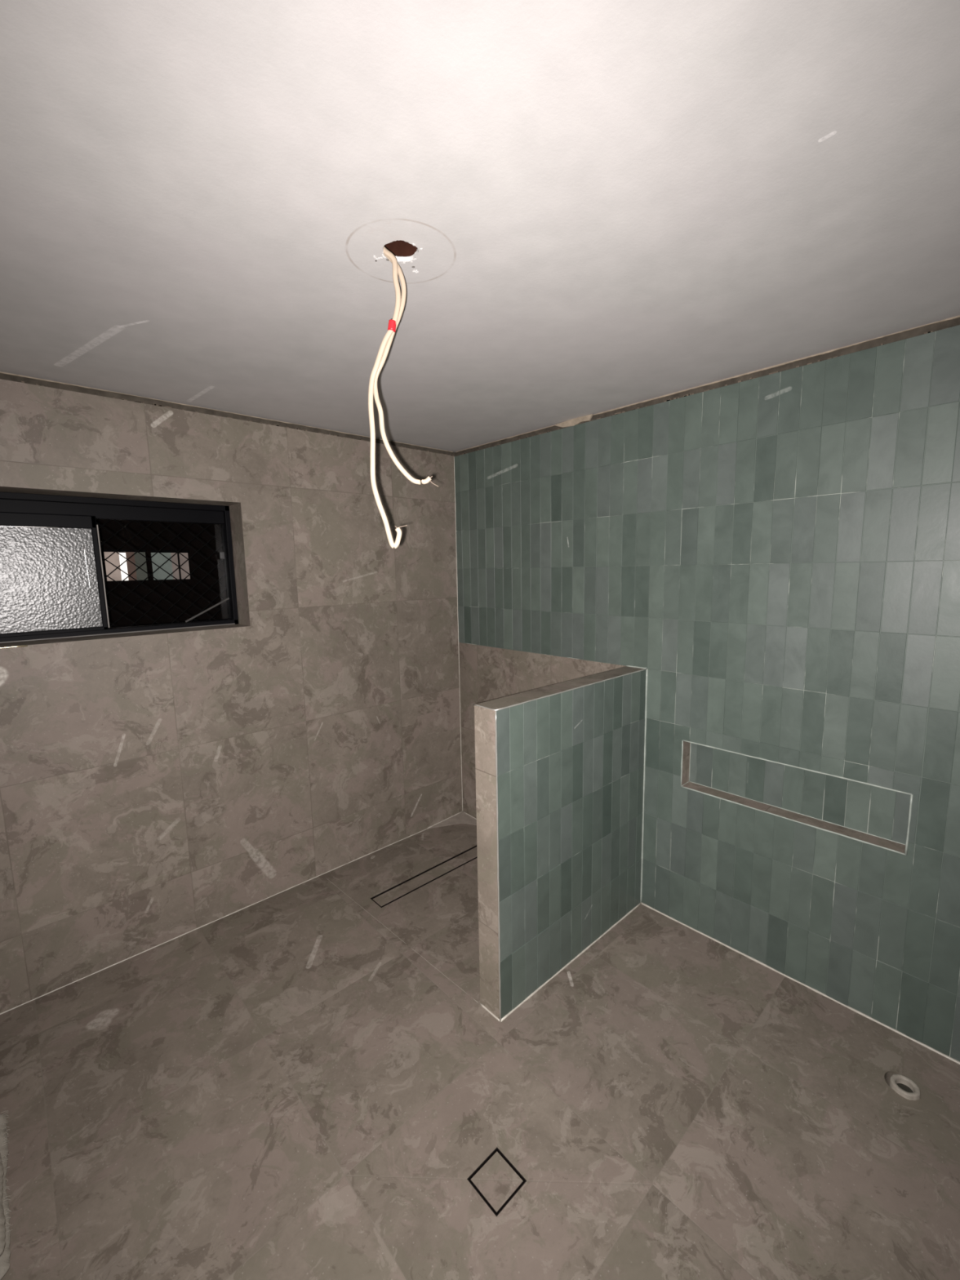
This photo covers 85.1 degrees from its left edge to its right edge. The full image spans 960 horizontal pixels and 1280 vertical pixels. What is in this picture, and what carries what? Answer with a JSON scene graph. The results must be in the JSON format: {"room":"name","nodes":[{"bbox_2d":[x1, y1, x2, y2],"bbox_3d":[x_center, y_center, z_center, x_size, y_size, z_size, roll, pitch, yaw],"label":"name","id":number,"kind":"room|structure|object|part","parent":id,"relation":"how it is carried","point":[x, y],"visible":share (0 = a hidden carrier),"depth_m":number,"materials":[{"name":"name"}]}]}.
{"room":"building under construction","nodes":[
{"label":"building under construction","id":0,"kind":"room"},
{"bbox_2d":[0,371,462,1013],"bbox_3d":[-1.481,0.197,2.381,3.470,2.460,0.240,-8,11,-42],"label":"wall","id":1,"kind":"structure","parent":0,"point":[157,787],"depth_m":2.47,"materials":[{"name":"tile"}]},
{"bbox_2d":[0,491,238,648],"bbox_3d":[-1.623,-0.305,2.199,1.148,0.589,0.264,-8,11,-42],"label":"window","id":2,"kind":"structure","parent":1,"relation":"in","point":[52,586],"depth_m":2.19,"materials":[{"name":"black metal"}]},
{"bbox_3d":[-1.841,-0.238,2.071,0.538,0.430,0.005,-8,11,-42],"label":"frosted pane","id":3,"kind":"part","parent":2,"relation":"part of","materials":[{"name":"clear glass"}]},
{"bbox_3d":[-1.844,-0.256,2.067,0.573,0.488,0.022,-8,11,-42],"label":"sliding sash","id":4,"kind":"part","parent":2,"relation":"part of","materials":[{"name":"glass"}]},
{"bbox_2d":[96,520,228,627],"bbox_3d":[-1.705,-0.317,2.288,1.148,0.587,0.005,-8,11,-42],"label":"security grille","id":5,"kind":"object","parent":2,"relation":"attached to","point":[220,528],"depth_m":2.48,"materials":[{"name":"black metal"}]},
{"bbox_3d":[-1.705,-0.317,2.288,1.145,0.583,0.020,-8,11,-42],"label":"grille frame","id":6,"kind":"part","parent":2,"relation":"part of","materials":[{"name":"black metal"}]},
{"bbox_2d":[0,828,427,1014],"bbox_3d":[-1.385,1.378,2.447,3.450,0.008,0.008,-8,11,-42],"label":"trim","id":7,"kind":"structure","parent":1,"relation":"attached to","point":[426,828],"depth_m":2.45,"materials":[{"name":"plastic"}]},
{"bbox_2d":[427,811,462,828],"bbox_3d":[-0.229,1.202,3.503,0.300,0.016,0.006,-8,11,-42],"label":"trim","id":8,"kind":"structure","parent":1,"relation":"attached to","point":[460,811],"depth_m":3.49,"materials":[{"name":"plastic"}]},
{"bbox_2d":[0,0,959,452],"bbox_3d":[-0.081,-0.939,0.701,3.910,0.222,4.390,-8,11,-42],"label":"ceiling","id":9,"kind":"structure","parent":0,"point":[583,207],"depth_m":1.03,"materials":[{"name":"paint"}]},
{"bbox_2d":[368,246,438,548],"bbox_3d":[-0.212,-0.639,1.257,0.203,0.829,0.061,1,8,17],"label":"electrical cable","id":10,"kind":"object","parent":9,"relation":"hanging from","point":[400,300],"visible":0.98,"depth_m":1.26,"materials":[{"name":"white plastic"}]},
{"bbox_2d":[0,811,959,1279],"bbox_3d":[-0.040,1.594,1.085,3.950,0.134,4.450,-8,11,-42],"label":"floor","id":11,"kind":"structure","parent":0,"point":[279,1086],"depth_m":1.62,"materials":[{"name":"tile"}]},
{"bbox_2d":[0,1111,12,1279],"bbox_3d":[-1.532,1.522,1.257,0.606,0.043,0.560,-8,11,-42],"label":"sheet","id":12,"kind":"object","parent":11,"relation":"on","point":[5,1232],"visible":1,"depth_m":1.39,"materials":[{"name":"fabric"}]},
{"bbox_2d":[369,844,477,907],"bbox_3d":[-0.212,1.303,2.944,0.865,0.030,0.107,-8,11,-42],"label":"linear drain","id":13,"kind":"object","parent":11,"relation":"on","point":[396,892],"visible":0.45,"depth_m":2.86,"materials":[{"name":"grey tile"}]},
{"bbox_2d":[466,1147,526,1216],"bbox_3d":[0.047,1.504,1.445,0.117,0.030,0.117,-8,11,-42],"label":"floor drain","id":14,"kind":"object","parent":11,"relation":"on","point":[496,1180],"visible":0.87,"depth_m":1.44,"materials":[{"name":"grey tile"}]},
{"bbox_2d":[888,1073,919,1100],"bbox_3d":[1.358,1.456,1.674,0.075,0.076,0.076,-8,11,-42],"label":"pipe","id":15,"kind":"object","parent":11,"relation":"in","point":[902,1085],"visible":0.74,"depth_m":1.67,"materials":[{"name":"white plastic"}]},
{"bbox_2d":[474,666,646,1019],"bbox_3d":[0.393,0.772,2.241,0.997,1.190,0.111,-8,11,-42],"label":"wall","id":16,"kind":"structure","parent":0,"point":[571,763],"depth_m":2.08,"materials":[{"name":"green tile"}]},
{"bbox_2d":[324,876,477,1002],"bbox_3d":[-0.433,1.359,2.461,0.004,0.004,1.210,-9,11,-44],"label":"trim","id":17,"kind":"structure","parent":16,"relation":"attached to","point":[325,877],"depth_m":2.38,"materials":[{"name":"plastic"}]},
{"bbox_2d":[473,704,495,711],"bbox_3d":[0.016,0.235,1.826,0.006,0.006,0.110,-8,11,-42],"label":"trim","id":18,"kind":"structure","parent":16,"relation":"attached to","point":[473,704],"depth_m":1.82,"materials":[{"name":"silver metal"}]},
{"bbox_2d":[480,1003,499,1021],"bbox_3d":[0.038,1.415,1.988,0.009,0.009,0.110,-8,11,-42],"label":"trim","id":19,"kind":"structure","parent":16,"relation":"attached to","point":[481,1004],"depth_m":1.99,"materials":[{"name":"plastic"}]},
{"bbox_2d":[494,710,501,1021],"bbox_3d":[0.065,0.830,1.867,0.008,1.190,0.008,-8,11,-42],"label":"trim","id":20,"kind":"structure","parent":16,"relation":"attached to","point":[498,884],"depth_m":1.86,"materials":[{"name":"silver metal"}]},
{"bbox_2d":[500,902,640,1022],"bbox_3d":[0.440,1.367,2.281,0.993,0.012,0.011,-8,11,-42],"label":"trim","id":21,"kind":"structure","parent":16,"relation":"attached to","point":[639,904],"depth_m":2.21,"materials":[{"name":"plastic"}]},
{"bbox_2d":[495,668,647,711],"bbox_3d":[0.418,0.188,2.119,0.993,0.008,0.007,-8,11,-42],"label":"trim","id":22,"kind":"structure","parent":16,"relation":"attached to","point":[513,705],"depth_m":2.04,"materials":[{"name":"silver metal"}]},
{"bbox_2d":[454,315,959,1062],"bbox_3d":[1.213,0.175,2.179,0.262,2.460,4.190,-8,11,-42],"label":"wall","id":23,"kind":"structure","parent":0,"point":[777,547],"depth_m":2.05,"materials":[{"name":"green tile"}]},
{"bbox_2d":[453,456,462,811],"bbox_3d":[-0.141,0.022,3.444,0.008,2.368,0.007,-1,8,3],"label":"trim","id":24,"kind":"structure","parent":23,"relation":"attached to","point":[454,456],"depth_m":3.43,"materials":[{"name":"plastic"}]},
{"bbox_2d":[625,665,647,668],"bbox_3d":[0.745,0.131,2.492,0.011,0.011,0.110,-8,11,-42],"label":"trim","id":25,"kind":"structure","parent":23,"relation":"on","point":[625,665],"depth_m":2.49,"materials":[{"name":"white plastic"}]},
{"bbox_2d":[640,668,648,902],"bbox_3d":[0.793,0.725,2.533,0.012,1.191,0.012,-8,11,-42],"label":"trim","id":26,"kind":"structure","parent":23,"relation":"attached to","point":[646,671],"depth_m":2.52,"materials":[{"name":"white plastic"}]},
{"bbox_2d":[680,741,683,786],"bbox_3d":[0.916,0.560,2.373,0.007,0.218,0.006,3,9,25],"label":"trim","id":27,"kind":"structure","parent":23,"relation":"attached to","point":[682,741],"depth_m":2.37,"materials":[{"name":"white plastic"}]},
{"bbox_2d":[688,748,690,781],"bbox_3d":[0.974,0.552,2.425,0.006,0.218,0.005,3,9,25],"label":"trim","id":28,"kind":"structure","parent":23,"relation":"attached to","point":[690,748],"depth_m":2.42,"materials":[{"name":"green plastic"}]},
{"bbox_2d":[680,786,906,855],"bbox_3d":[1.192,0.703,2.093,0.008,0.008,0.807,-8,11,-42],"label":"trim","id":29,"kind":"structure","parent":23,"relation":"attached to","point":[824,829],"depth_m":2.02,"materials":[{"name":"white metal"}]},
{"bbox_2d":[682,739,911,795],"bbox_3d":[1.188,0.487,2.064,0.007,0.008,0.807,-8,11,-42],"label":"trim","id":30,"kind":"structure","parent":23,"relation":"attached to","point":[841,777],"depth_m":1.99,"materials":[{"name":"white metal"}]},
{"bbox_2d":[688,781,905,844],"bbox_3d":[1.249,0.695,2.146,0.006,0.006,0.806,-8,11,-42],"label":"trim","id":31,"kind":"structure","parent":23,"relation":"attached to","point":[689,781],"depth_m":2.08,"materials":[{"name":"white metal"}]},
{"bbox_2d":[640,902,959,1064],"bbox_3d":[1.683,1.428,1.670,0.013,0.013,2.590,-8,11,-42],"label":"trim","id":32,"kind":"structure","parent":23,"relation":"attached to","point":[642,903],"depth_m":2.05,"materials":[{"name":"plastic"}]},
{"bbox_2d":[904,794,913,855],"bbox_3d":[1.464,0.631,1.785,0.007,0.218,0.007,3,9,25],"label":"trim","id":33,"kind":"structure","parent":23,"relation":"attached to","point":[911,795],"depth_m":1.78,"materials":[{"name":"white metal"}]},
{"label":"outside","id":34,"kind":"structure","parent":0,"visible":0},
{"bbox_2d":[96,519,227,627],"bbox_3d":[-3.305,0.344,4.719,6.000,4.500,0.600,-8,11,-42],"label":"screen","id":35,"kind":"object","parent":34,"point":[112,526],"visible":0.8,"depth_m":5.04,"materials":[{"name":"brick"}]},
{"bbox_2d":[103,551,121,581],"bbox_3d":[-3.390,-0.677,4.811,0.135,0.300,0.006,-8,11,-42],"label":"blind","id":36,"kind":"object","parent":35,"relation":"hanging from","point":[116,559],"depth_m":4.82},
{"bbox_2d":[125,551,137,580],"bbox_3d":[-3.277,-0.694,4.914,0.067,0.300,0.008,-8,11,-42],"label":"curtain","id":37,"kind":"object","parent":35,"relation":"hanging from","point":[130,567],"depth_m":4.91,"materials":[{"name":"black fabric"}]},
{"bbox_3d":[-3.216,-0.702,4.971,0.100,0.300,0.006,-8,11,-42],"label":"dim pane","id":38,"kind":"part","parent":35,"relation":"part of","materials":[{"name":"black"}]},
{"bbox_3d":[-3.099,-0.716,5.079,0.190,0.298,0.006,-8,11,-42],"label":"dim pane","id":39,"kind":"part","parent":35,"relation":"part of","materials":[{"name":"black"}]},
{"bbox_2d":[170,552,190,579],"bbox_3d":[-2.970,-0.735,5.196,0.160,0.298,0.006,-8,11,-42],"label":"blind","id":40,"kind":"object","parent":35,"relation":"hanging from","point":[186,566],"depth_m":5.19,"materials":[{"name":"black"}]}
]}

